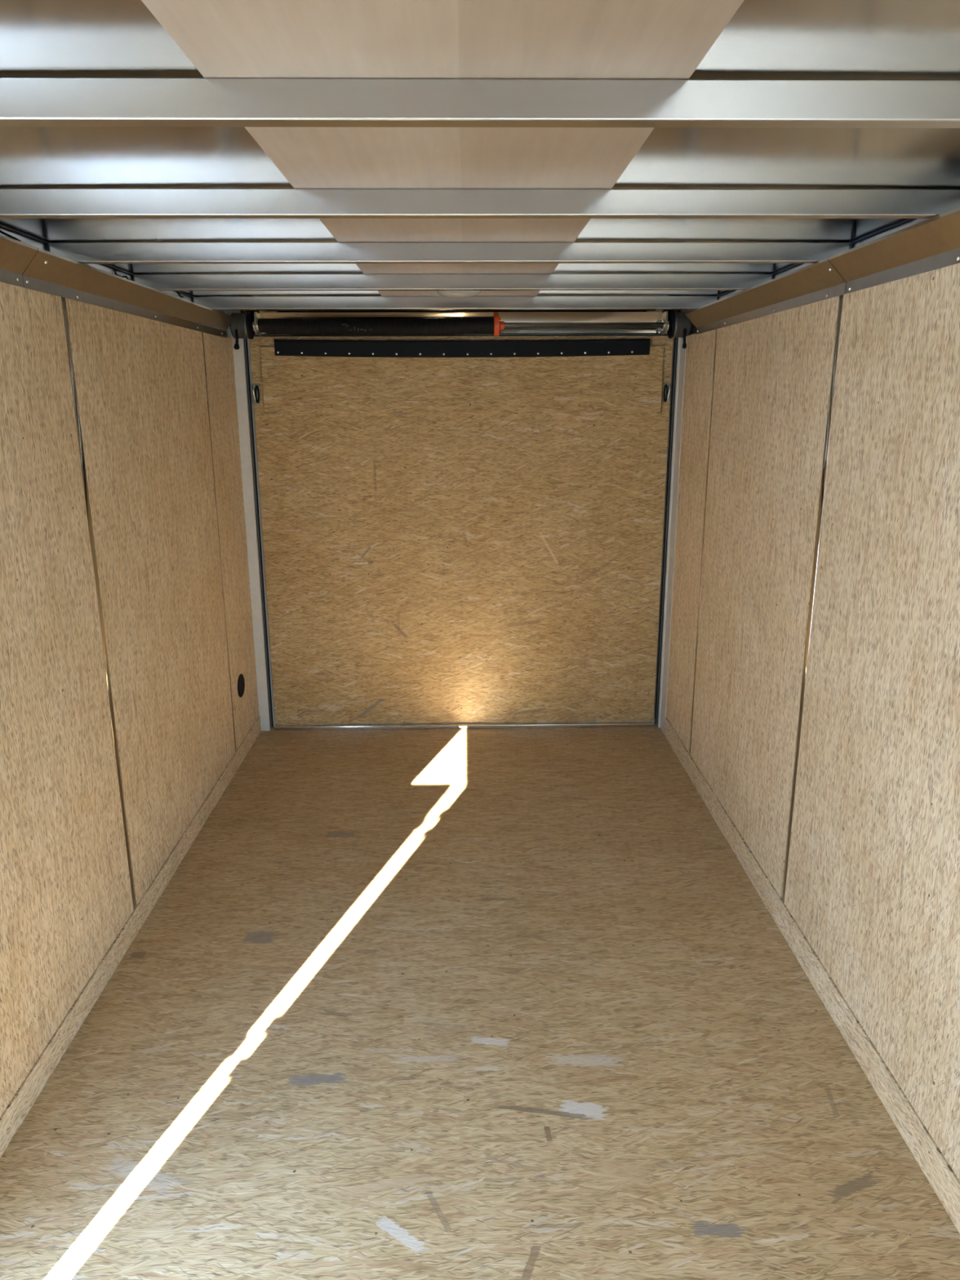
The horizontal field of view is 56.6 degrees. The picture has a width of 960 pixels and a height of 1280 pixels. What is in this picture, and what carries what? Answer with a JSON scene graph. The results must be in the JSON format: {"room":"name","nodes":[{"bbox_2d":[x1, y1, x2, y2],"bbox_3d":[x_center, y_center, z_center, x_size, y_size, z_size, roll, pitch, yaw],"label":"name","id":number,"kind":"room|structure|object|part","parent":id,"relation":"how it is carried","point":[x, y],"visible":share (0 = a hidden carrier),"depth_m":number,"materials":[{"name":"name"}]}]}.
{"room":"cargo trailer interior","nodes":[
{"label":"cargo trailer interior","id":0,"kind":"room"},
{"bbox_2d":[0,281,259,1116],"bbox_3d":[-1.072,0.283,1.334,0.052,2.020,6.061,0,15,-1],"label":"wall","id":1,"kind":"structure","parent":0,"point":[126,637],"depth_m":2.50,"materials":[{"name":"wood"}]},
{"bbox_2d":[0,234,38,287],"bbox_3d":[-1.036,-0.735,1.591,0.045,0.086,0.991,0,15,-1],"label":"trim","id":2,"kind":"structure","parent":1,"relation":"attached to","point":[15,255],"depth_m":2.00,"materials":[{"name":"brown metal"}]},
{"bbox_3d":[-1.065,0.136,1.917,0.016,1.778,1.230,0,15,-1],"label":"wall panel","id":3,"kind":"part","parent":1,"relation":"part of","materials":[{"name":"beige wood"}]},
{"bbox_2d":[0,223,223,312],"bbox_3d":[-1.085,-0.622,1.062,0.011,0.126,6.011,0,15,-1],"label":"rail","id":4,"kind":"object","parent":1,"relation":"attached to","point":[24,237],"depth_m":2.27,"materials":[{"name":"metal"}]},
{"bbox_2d":[0,230,21,241],"bbox_3d":[-1.093,-0.935,2.054,0.007,0.024,0.094,3,16,11],"label":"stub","id":5,"kind":"object","parent":4,"relation":"attached to","point":[1,231],"visible":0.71,"depth_m":2.06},
{"bbox_2d":[112,269,129,279],"bbox_3d":[-1.100,-1.125,2.744,0.015,0.034,0.082,4,16,14],"label":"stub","id":6,"kind":"object","parent":4,"relation":"attached to","point":[114,270],"visible":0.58,"depth_m":2.73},
{"bbox_2d":[22,247,235,337],"bbox_3d":[-1.059,-1.105,2.954,0.045,0.086,1.827,0,15,-1],"label":"trim","id":7,"kind":"structure","parent":1,"relation":"attached to","point":[49,273],"depth_m":2.58,"materials":[{"name":"brown metal"}]},
{"bbox_2d":[0,716,261,1158],"bbox_3d":[-1.075,0.805,3.003,0.020,0.077,2.974,0,15,-1],"label":"baseboard","id":8,"kind":"structure","parent":1,"relation":"attached to","point":[21,1103],"depth_m":2.51,"materials":[{"name":"beige wood"}]},
{"bbox_3d":[-1.087,-0.195,3.134,0.016,1.778,1.236,0,15,-1],"label":"wall panel","id":9,"kind":"part","parent":1,"relation":"part of","materials":[{"name":"beige wood"}]},
{"bbox_3d":[-1.101,-0.421,3.969,0.016,1.778,0.455,0,15,-1],"label":"wall panel","id":10,"kind":"part","parent":1,"relation":"part of","materials":[{"name":"beige wood"}]},
{"bbox_2d":[237,673,244,697],"bbox_3d":[-1.087,0.207,4.061,0.005,0.106,0.119,0,15,-1],"label":"cap","id":11,"kind":"object","parent":1,"relation":"attached to","point":[241,682],"visible":1,"depth_m":4.06,"materials":[{"name":"black plastic"}]},
{"bbox_2d":[0,724,959,1279],"bbox_3d":[-0.045,1.239,1.601,2.101,0.030,6.041,0,15,-1],"label":"floor","id":12,"kind":"structure","parent":0,"point":[479,1003],"depth_m":2.22,"materials":[{"name":"beige wood"}]},
{"bbox_2d":[226,328,271,730],"bbox_3d":[-1.084,-0.469,4.216,0.066,1.900,0.045,0,15,-1],"label":"post","id":13,"kind":"object","parent":12,"relation":"on","point":[239,361],"visible":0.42,"depth_m":4.18,"materials":[{"name":"white metal"}]},
{"bbox_2d":[274,721,654,730],"bbox_3d":[-0.075,0.432,4.473,1.904,0.020,0.026,0,15,-1],"label":"threshold","id":14,"kind":"object","parent":12,"relation":"on","point":[559,725],"visible":1,"depth_m":4.46,"materials":[{"name":"silver metal"}]},
{"bbox_2d":[657,337,686,733],"bbox_3d":[0.908,-0.470,4.197,0.030,1.900,0.146,0,15,-1],"label":"post","id":15,"kind":"object","parent":12,"relation":"on","point":[681,354],"visible":0.66,"depth_m":4.18,"materials":[{"name":"white metal"}]},
{"bbox_2d":[0,0,959,296],"bbox_3d":[-0.053,-0.699,1.079,2.106,0.007,6.091,0,15,-1],"label":"ceiling","id":16,"kind":"structure","parent":0,"point":[763,39],"depth_m":1.45,"materials":[{"name":"silver metal"}]},
{"bbox_2d":[141,0,744,296],"bbox_3d":[-0.039,-0.680,1.023,0.607,0.003,5.912,0,15,-1],"label":"ceiling panel","id":17,"kind":"object","parent":16,"relation":"attached to","point":[553,39],"visible":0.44,"depth_m":1.07,"materials":[{"name":"brown wood"}]},
{"bbox_2d":[436,290,480,297],"bbox_3d":[-0.076,-1.251,3.203,0.166,0.038,0.090,0,15,-1],"label":"dome light","id":18,"kind":"object","parent":17,"relation":"attached to","point":[452,294],"visible":0.57,"depth_m":3.18,"materials":[{"name":"white plastic"}]},
{"bbox_2d":[45,241,853,263],"bbox_3d":[-0.072,-1.003,2.311,2.073,0.047,0.041,0,15,-1],"label":"roof beam","id":19,"kind":"structure","parent":16,"relation":"attached to","point":[82,252],"depth_m":2.30,"materials":[{"name":"metal"}]},
{"bbox_2d":[131,273,774,290],"bbox_3d":[-0.082,-1.163,2.897,2.073,0.047,0.041,0,15,-1],"label":"roof beam","id":20,"kind":"structure","parent":16,"relation":"attached to","point":[468,282],"depth_m":2.89,"materials":[{"name":"metal"}]},
{"bbox_2d":[191,295,719,310],"bbox_3d":[-0.092,-1.334,3.526,2.073,0.047,0.041,0,15,-1],"label":"roof beam","id":21,"kind":"structure","parent":16,"relation":"attached to","point":[588,302],"depth_m":3.52,"materials":[{"name":"metal"}]},
{"bbox_2d":[240,309,681,336],"bbox_3d":[-0.082,-1.410,3.945,1.943,0.116,0.107,0,15,-1],"label":"header","id":22,"kind":"object","parent":16,"relation":"attached to","point":[505,315],"depth_m":3.95,"materials":[{"name":"silver metal"}]},
{"bbox_2d":[224,309,688,727],"bbox_3d":[-0.098,-0.503,4.242,2.102,2.046,0.078,0,15,-1],"label":"door","id":23,"kind":"structure","parent":22,"relation":"in","point":[451,530],"depth_m":4.22,"materials":[{"name":"wood"}]},
{"bbox_3d":[-1.018,-1.118,4.050,0.032,0.085,0.005,0,15,-1],"label":"latch plate","id":24,"kind":"part","parent":23,"relation":"part of","materials":[{"name":"metal"}]},
{"bbox_3d":[0.856,-1.131,4.079,0.032,0.085,0.005,0,15,-1],"label":"latch plate","id":25,"kind":"part","parent":23,"relation":"part of","materials":[{"name":"metal"}]},
{"bbox_2d":[230,311,691,349],"bbox_3d":[-0.081,-1.360,3.923,2.001,0.157,0.130,0,15,-1],"label":"spring","id":26,"kind":"object","parent":22,"relation":"attached to","point":[677,325],"visible":0.97,"depth_m":3.88,"materials":[{"name":"black metal"}]},
{"bbox_2d":[0,77,959,128],"bbox_3d":[-0.051,-0.684,1.134,2.073,0.047,0.041,0,15,-1],"label":"roof beam","id":27,"kind":"structure","parent":16,"relation":"attached to","point":[24,101],"depth_m":1.12,"materials":[{"name":"metal"}]},
{"bbox_2d":[0,188,959,218],"bbox_3d":[-0.061,-0.844,1.724,2.073,0.047,0.041,0,15,-1],"label":"roof beam","id":28,"kind":"structure","parent":16,"relation":"attached to","point":[15,203],"depth_m":1.71,"materials":[{"name":"metal"}]},
{"bbox_2d":[666,262,959,1181],"bbox_3d":[0.977,0.269,1.365,0.052,2.020,6.061,0,15,-1],"label":"wall","id":29,"kind":"structure","parent":0,"point":[814,676],"depth_m":2.30,"materials":[{"name":"wood"}]},
{"bbox_3d":[0.916,-0.429,3.944,0.016,1.762,0.566,0,15,-1],"label":"wall panel","id":30,"kind":"part","parent":29,"relation":"part of","materials":[{"name":"beige wood"}]},
{"bbox_3d":[0.930,-0.199,3.096,0.016,1.762,1.154,0,15,-1],"label":"wall panel","id":31,"kind":"part","parent":29,"relation":"part of","materials":[{"name":"beige wood"}]},
{"bbox_2d":[684,257,846,334],"bbox_3d":[0.891,-1.120,2.986,0.052,0.086,1.511,0,15,-1],"label":"trim","id":32,"kind":"structure","parent":29,"relation":"attached to","point":[819,281],"depth_m":2.72,"materials":[{"name":"brown metal"}]},
{"bbox_2d":[688,218,928,334],"bbox_3d":[0.985,-0.637,1.093,0.011,0.126,6.011,0,15,-1],"label":"rail","id":33,"kind":"object","parent":29,"relation":"attached to","point":[906,223],"depth_m":2.24,"materials":[{"name":"metal"}]},
{"bbox_2d":[664,717,959,1233],"bbox_3d":[0.954,1.066,1.992,0.020,0.093,4.913,0,15,-1],"label":"baseboard","id":34,"kind":"structure","parent":29,"relation":"attached to","point":[945,1184],"depth_m":2.31,"materials":[{"name":"beige wood"}]},
{"bbox_3d":[0.950,0.117,1.936,0.016,1.762,1.195,0,15,-1],"label":"wall panel","id":35,"kind":"part","parent":29,"relation":"part of","materials":[{"name":"beige wood"}]},
{"bbox_2d":[828,207,959,293],"bbox_3d":[0.938,-0.371,0.231,0.052,0.086,4.190,0,15,-1],"label":"trim","id":36,"kind":"structure","parent":29,"relation":"attached to","point":[933,243],"depth_m":1.92,"materials":[{"name":"brown metal"}]}
]}

